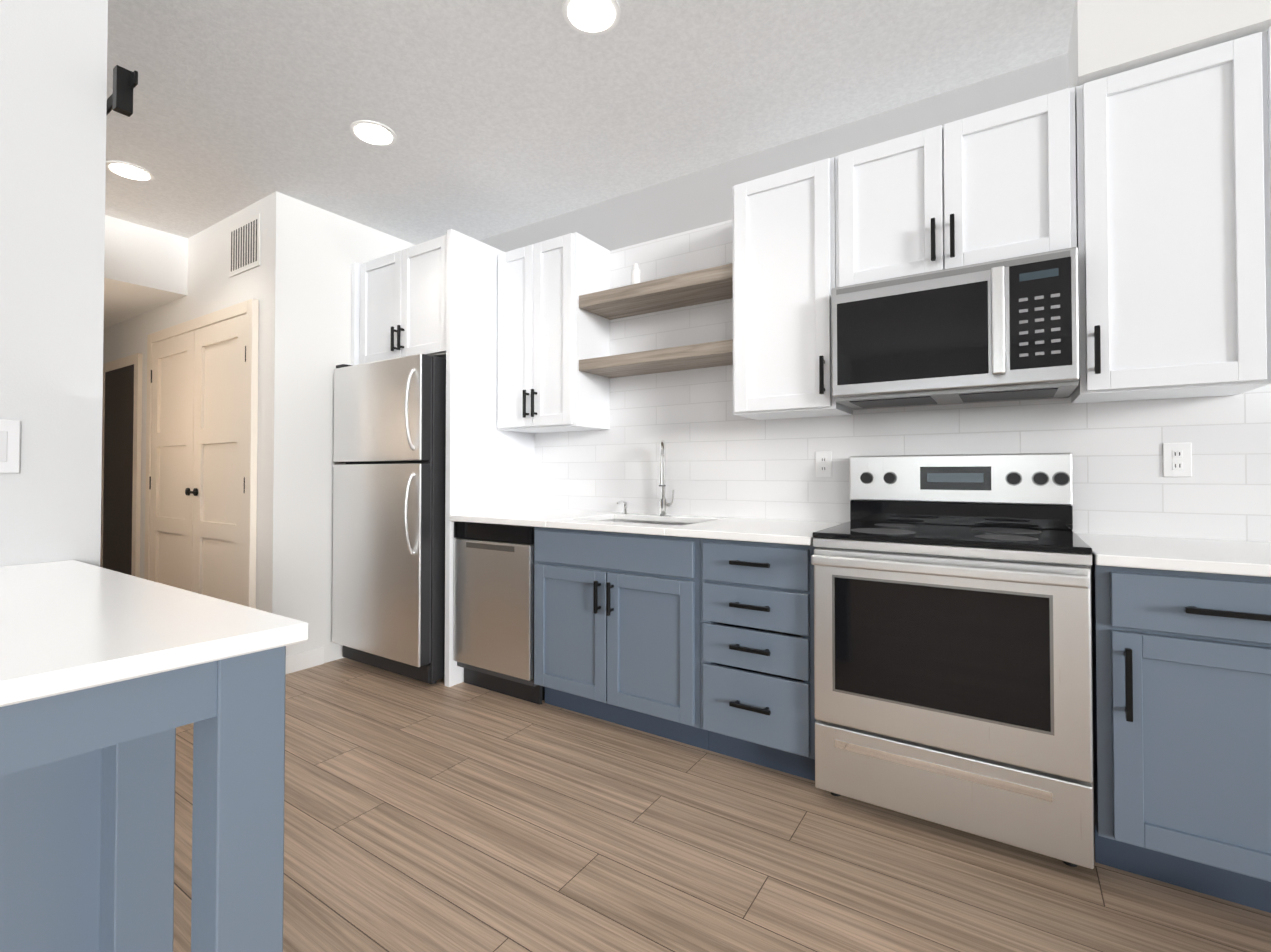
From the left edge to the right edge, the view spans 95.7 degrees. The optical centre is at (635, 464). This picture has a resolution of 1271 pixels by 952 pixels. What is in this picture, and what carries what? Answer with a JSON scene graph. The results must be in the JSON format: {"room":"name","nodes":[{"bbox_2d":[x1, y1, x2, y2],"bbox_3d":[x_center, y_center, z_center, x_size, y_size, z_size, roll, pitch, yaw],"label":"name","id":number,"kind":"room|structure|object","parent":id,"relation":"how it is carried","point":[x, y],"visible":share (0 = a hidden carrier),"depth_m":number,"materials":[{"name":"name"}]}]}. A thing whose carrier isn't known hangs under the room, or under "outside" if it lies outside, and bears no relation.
{"room":"kitchen","nodes":[
{"label":"kitchen","id":0,"kind":"room"},
{"bbox_2d":[0,0,107,566],"bbox_3d":[-4.918,-0.201,1.231,5.950,2.680,4.210,-1,-1,33],"label":"wall block","id":1,"kind":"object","parent":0,"point":[53,82],"depth_m":1.31,"materials":[{"name":"grey paint"}]},
{"bbox_2d":[0,419,20,472],"bbox_3d":[-1.367,-0.039,1.229,0.006,0.116,0.072,-1,-1,33],"label":"light switch","id":2,"kind":"object","parent":1,"relation":"attached to","point":[10,433],"visible":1,"depth_m":1.25,"materials":[{"name":"grey plastic"}]},
{"bbox_2d":[106,65,137,116],"bbox_3d":[-1.796,-0.888,1.746,1.440,0.100,0.031,-1,-1,33],"label":"barn door rail","id":3,"kind":"object","parent":1,"relation":"attached to","point":[120,98],"visible":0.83,"depth_m":1.37,"materials":[{"name":"black metal"}]},
{"bbox_2d":[104,215,187,328],"bbox_3d":[-4.372,-1.309,4.065,2.600,0.380,1.110,-1,-1,33],"label":"ceiling soffit","id":4,"kind":"structure","parent":0,"point":[145,268],"depth_m":3.69,"materials":[{"name":"white paint"}]},
{"bbox_2d":[105,0,1074,244],"bbox_3d":[-3.190,-1.598,1.436,8.650,0.120,6.700,-1,-1,33],"label":"ceiling","id":5,"kind":"structure","parent":0,"point":[497,117],"depth_m":2.34,"materials":[{"name":"white paint"}]},
{"bbox_2d":[106,160,153,180],"bbox_3d":[-2.608,-1.510,2.965,0.196,0.010,0.196,-1,-1,33],"label":"recessed light","id":6,"kind":"object","parent":5,"relation":"in","point":[127,170],"visible":0.9,"depth_m":2.95,"materials":[{"name":"white plastic"}]},
{"bbox_2d":[350,120,396,145],"bbox_3d":[-1.200,-1.514,2.635,0.196,0.010,0.196,-1,-1,33],"label":"recessed light","id":7,"kind":"object","parent":5,"relation":"in","point":[374,133],"visible":1,"depth_m":2.62,"materials":[{"name":"white plastic"}]},
{"bbox_2d":[562,0,619,34],"bbox_3d":[-0.149,-1.525,1.941,0.196,0.010,0.196,-1,-1,33],"label":"recessed light","id":8,"kind":"object","parent":5,"relation":"in","point":[592,17],"visible":1,"depth_m":1.95,"materials":[{"name":"white"}]},
{"bbox_2d":[173,658,1270,951],"bbox_3d":[-3.190,1.192,1.395,8.650,0.100,6.700,-1,-1,33],"label":"floor","id":9,"kind":"structure","parent":0,"point":[437,816],"depth_m":1.67,"materials":[{"name":"brown wood"}]},
{"bbox_2d":[0,560,308,951],"bbox_3d":[-1.041,0.673,0.780,1.028,0.920,0.635,-1,-1,33],"label":"kitchen island","id":10,"kind":"object","parent":9,"relation":"on","point":[111,681],"visible":1,"depth_m":0.75,"materials":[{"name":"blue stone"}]},
{"bbox_2d":[103,191,414,662],"bbox_3d":[-3.492,-0.147,4.871,4.380,2.680,1.230,-1,-1,33],"label":"wall block","id":11,"kind":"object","parent":9,"relation":"on","point":[296,283],"visible":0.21,"depth_m":3.33,"materials":[{"name":"white paint"}]},
{"bbox_2d":[100,353,142,577],"bbox_3d":[-3.985,0.187,4.436,0.820,2.000,0.025,-1,-1,33],"label":"hall door","id":12,"kind":"structure","parent":11,"relation":"attached to","point":[121,464],"depth_m":4.39,"materials":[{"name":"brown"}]},
{"bbox_2d":[144,298,258,608],"bbox_3d":[-2.821,0.123,3.650,1.570,2.105,0.078,-1,-1,33],"label":"closet doors","id":13,"kind":"structure","parent":11,"relation":"attached to","point":[201,462],"depth_m":3.59,"materials":[{"name":"beige paint"}]},
{"bbox_2d":[229,213,260,277],"bbox_3d":[-2.294,-1.279,3.371,0.380,0.300,0.007,-1,-1,33],"label":"air vent","id":14,"kind":"object","parent":11,"relation":"attached to","point":[244,246],"visible":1,"depth_m":3.36,"materials":[{"name":"white metal"}]},
{"bbox_2d":[286,647,323,673],"bbox_3d":[-3.665,1.136,4.391,4.192,0.100,0.292,-1,-1,33],"label":"baseboard return","id":15,"kind":"object","parent":11,"relation":"attached to","point":[304,660],"visible":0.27,"depth_m":3.28,"materials":[{"name":"white wood"}]},
{"bbox_2d":[351,262,359,364],"bbox_3d":[-1.560,-0.029,3.784,0.038,2.412,0.643,-1,-1,33],"label":"panel","id":16,"kind":"object","parent":9,"relation":"on","point":[355,318],"visible":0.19,"depth_m":3.53,"materials":[{"name":"white wood"}]},
{"bbox_2d":[332,354,445,683],"bbox_3d":[-1.256,0.294,3.442,0.804,1.755,0.783,-1,-1,33],"label":"refrigerator","id":17,"kind":"object","parent":9,"relation":"on","point":[388,582],"visible":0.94,"depth_m":3.07,"materials":[{"name":"silver metal"}]},
{"bbox_2d":[445,229,534,686],"bbox_3d":[-0.815,-0.036,3.301,0.040,2.412,0.643,-1,-1,33],"label":"panel","id":18,"kind":"object","parent":9,"relation":"on","point":[489,466],"visible":0.56,"depth_m":3.16,"materials":[{"name":"white"}]},
{"bbox_2d":[453,521,544,704],"bbox_3d":[-0.563,0.735,3.130,0.548,0.866,0.616,-1,-1,33],"label":"dishwasher","id":19,"kind":"object","parent":9,"relation":"on","point":[493,626],"visible":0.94,"depth_m":2.86,"materials":[{"name":"grey metal"}]},
{"bbox_2d":[534,527,708,749],"bbox_3d":[0.030,0.728,2.728,0.879,0.868,0.652,-1,-1,33],"label":"base cabinet","id":20,"kind":"object","parent":9,"relation":"on","point":[619,647],"visible":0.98,"depth_m":2.46,"materials":[{"name":"blue wood"}]},
{"bbox_2d":[449,509,841,580],"bbox_3d":[-0.010,0.379,2.763,1.885,0.234,0.648,-1,-1,33],"label":"countertop","id":21,"kind":"structure","parent":20,"relation":"on","point":[770,531],"depth_m":2.54,"materials":[{"name":"white stone"}]},
{"bbox_2d":[617,500,628,513],"bbox_3d":[-0.070,0.229,3.075,0.038,0.074,0.095,-1,-1,33],"label":"soap dispenser","id":22,"kind":"object","parent":21,"relation":"on","point":[625,507],"visible":1,"depth_m":3.09,"materials":[{"name":"silver metal"}]},
{"bbox_2d":[658,440,674,515],"bbox_3d":[0.136,0.070,2.907,0.117,0.386,0.179,-1,-1,33],"label":"faucet","id":23,"kind":"object","parent":21,"relation":"on","point":[664,504],"visible":1,"depth_m":2.94,"materials":[{"name":"silver metal"}]},
{"bbox_2d":[700,538,815,780],"bbox_3d":[0.589,0.722,2.365,0.451,0.868,0.652,-1,-1,33],"label":"drawers","id":24,"kind":"object","parent":9,"relation":"on","point":[757,701],"visible":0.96,"depth_m":2.12,"materials":[{"name":"blue wood"}]},
{"bbox_2d":[811,453,1093,868],"bbox_3d":[1.077,0.555,1.998,0.754,1.192,0.698,-1,-1,33],"label":"stove","id":25,"kind":"object","parent":9,"relation":"on","point":[952,646],"visible":1,"depth_m":1.76,"materials":[{"name":"silver metal"}]},
{"bbox_2d":[1091,561,1270,912],"bbox_3d":[1.644,0.712,1.680,0.517,0.868,0.652,-1,-1,33],"label":"base cabinet","id":26,"kind":"object","parent":9,"relation":"on","point":[1181,680],"visible":0.92,"depth_m":1.50,"materials":[{"name":"blue wood"}]},
{"bbox_2d":[1076,533,1270,576],"bbox_3d":[1.645,0.261,1.691,0.522,0.030,0.648,-1,-1,33],"label":"countertop","id":27,"kind":"structure","parent":26,"relation":"on","point":[1249,558],"depth_m":1.56,"materials":[{"name":"white stone"}]},
{"bbox_2d":[480,53,1254,541],"bbox_3d":[0.430,-0.175,2.970,4.270,2.680,0.150,-1,-1,33],"label":"wall","id":28,"kind":"structure","parent":0,"point":[692,201],"depth_m":2.84,"materials":[{"name":"grey paint"}]},
{"bbox_2d":[360,235,446,363],"bbox_3d":[-1.192,-0.916,3.549,0.848,0.644,0.659,-1,-1,33],"label":"upper cabinet","id":29,"kind":"object","parent":28,"relation":"attached to","point":[403,303],"visible":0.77,"depth_m":3.28,"materials":[{"name":"white wood"}]},
{"bbox_2d":[497,232,609,432],"bbox_3d":[-0.484,-0.704,3.255,0.572,1.014,0.362,-1,-1,33],"label":"upper cabinet","id":30,"kind":"object","parent":28,"relation":"attached to","point":[551,333],"visible":1,"depth_m":3.11,"materials":[{"name":"white wood"}]},
{"bbox_2d":[579,339,732,377],"bbox_3d":[0.145,-0.520,2.891,0.873,0.057,0.283,-1,-1,33],"label":"floating shelf","id":31,"kind":"object","parent":28,"relation":"attached to","point":[704,355],"visible":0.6,"depth_m":2.81,"materials":[{"name":"brown wood"}]},
{"bbox_2d":[579,263,732,319],"bbox_3d":[0.145,-0.854,2.896,0.873,0.065,0.283,-1,-1,33],"label":"floating shelf","id":32,"kind":"object","parent":28,"relation":"attached to","point":[707,285],"visible":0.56,"depth_m":2.83,"materials":[{"name":"brown wood"}]},
{"bbox_2d":[631,263,639,284],"bbox_3d":[0.002,-0.964,2.991,0.048,0.156,0.048,-1,-1,33],"label":"bottle","id":33,"kind":"object","parent":32,"relation":"on","point":[635,274],"visible":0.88,"depth_m":2.97,"materials":[{"name":"white"}]},
{"bbox_2d":[732,157,852,419],"bbox_3d":[0.675,-0.719,2.503,0.437,1.005,0.362,-1,-1,33],"label":"upper cabinet","id":34,"kind":"object","parent":28,"relation":"attached to","point":[784,248],"visible":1,"depth_m":2.39,"materials":[{"name":"white wood"}]},
{"bbox_2d":[534,220,1270,541],"bbox_3d":[0.710,-0.479,2.699,3.179,1.480,0.006,-1,-1,33],"label":"tile backsplash","id":35,"kind":"structure","parent":28,"relation":"attached to","point":[722,460],"depth_m":2.61,"materials":[{"name":"white tile"}]},
{"bbox_2d":[816,451,831,476],"bbox_3d":[0.849,-0.001,2.593,0.072,0.116,0.007,-1,-1,33],"label":"electrical outlet","id":36,"kind":"object","parent":35,"relation":"attached to","point":[823,463],"visible":1,"depth_m":2.59,"materials":[{"name":"white plastic"}]},
{"bbox_2d":[1163,443,1191,476],"bbox_3d":[1.839,-0.015,1.951,0.072,0.116,0.007,-1,-1,33],"label":"electrical outlet","id":37,"kind":"object","parent":35,"relation":"attached to","point":[1177,459],"visible":1,"depth_m":1.95,"materials":[{"name":"white plastic"}]},
{"bbox_2d":[835,87,1076,287],"bbox_3d":[1.180,-0.953,2.179,0.761,0.548,0.362,-1,-1,33],"label":"upper cabinet","id":38,"kind":"object","parent":28,"relation":"attached to","point":[995,184],"visible":0.75,"depth_m":2.03,"materials":[{"name":"white wood"}]},
{"bbox_2d":[831,247,1078,409],"bbox_3d":[1.160,-0.459,2.142,0.753,0.434,0.433,-1,-1,33],"label":"over-the-range microwave","id":39,"kind":"object","parent":38,"relation":"attached to","point":[1007,329],"visible":1,"depth_m":1.97,"materials":[{"name":"silver metal"}]},
{"bbox_2d":[1071,27,1270,403],"bbox_3d":[1.722,-0.730,1.824,0.523,1.005,0.362,-1,-1,33],"label":"upper cabinet","id":40,"kind":"object","parent":28,"relation":"attached to","point":[1173,188],"visible":1,"depth_m":1.73,"materials":[{"name":"white wood"}]},
{"bbox_2d":[1068,0,1270,91],"bbox_3d":[1.730,-1.385,1.843,0.524,0.294,0.355,-1,-1,33],"label":"soffit","id":41,"kind":"structure","parent":0,"point":[1109,37],"depth_m":1.75,"materials":[{"name":"white paint"}]}
]}

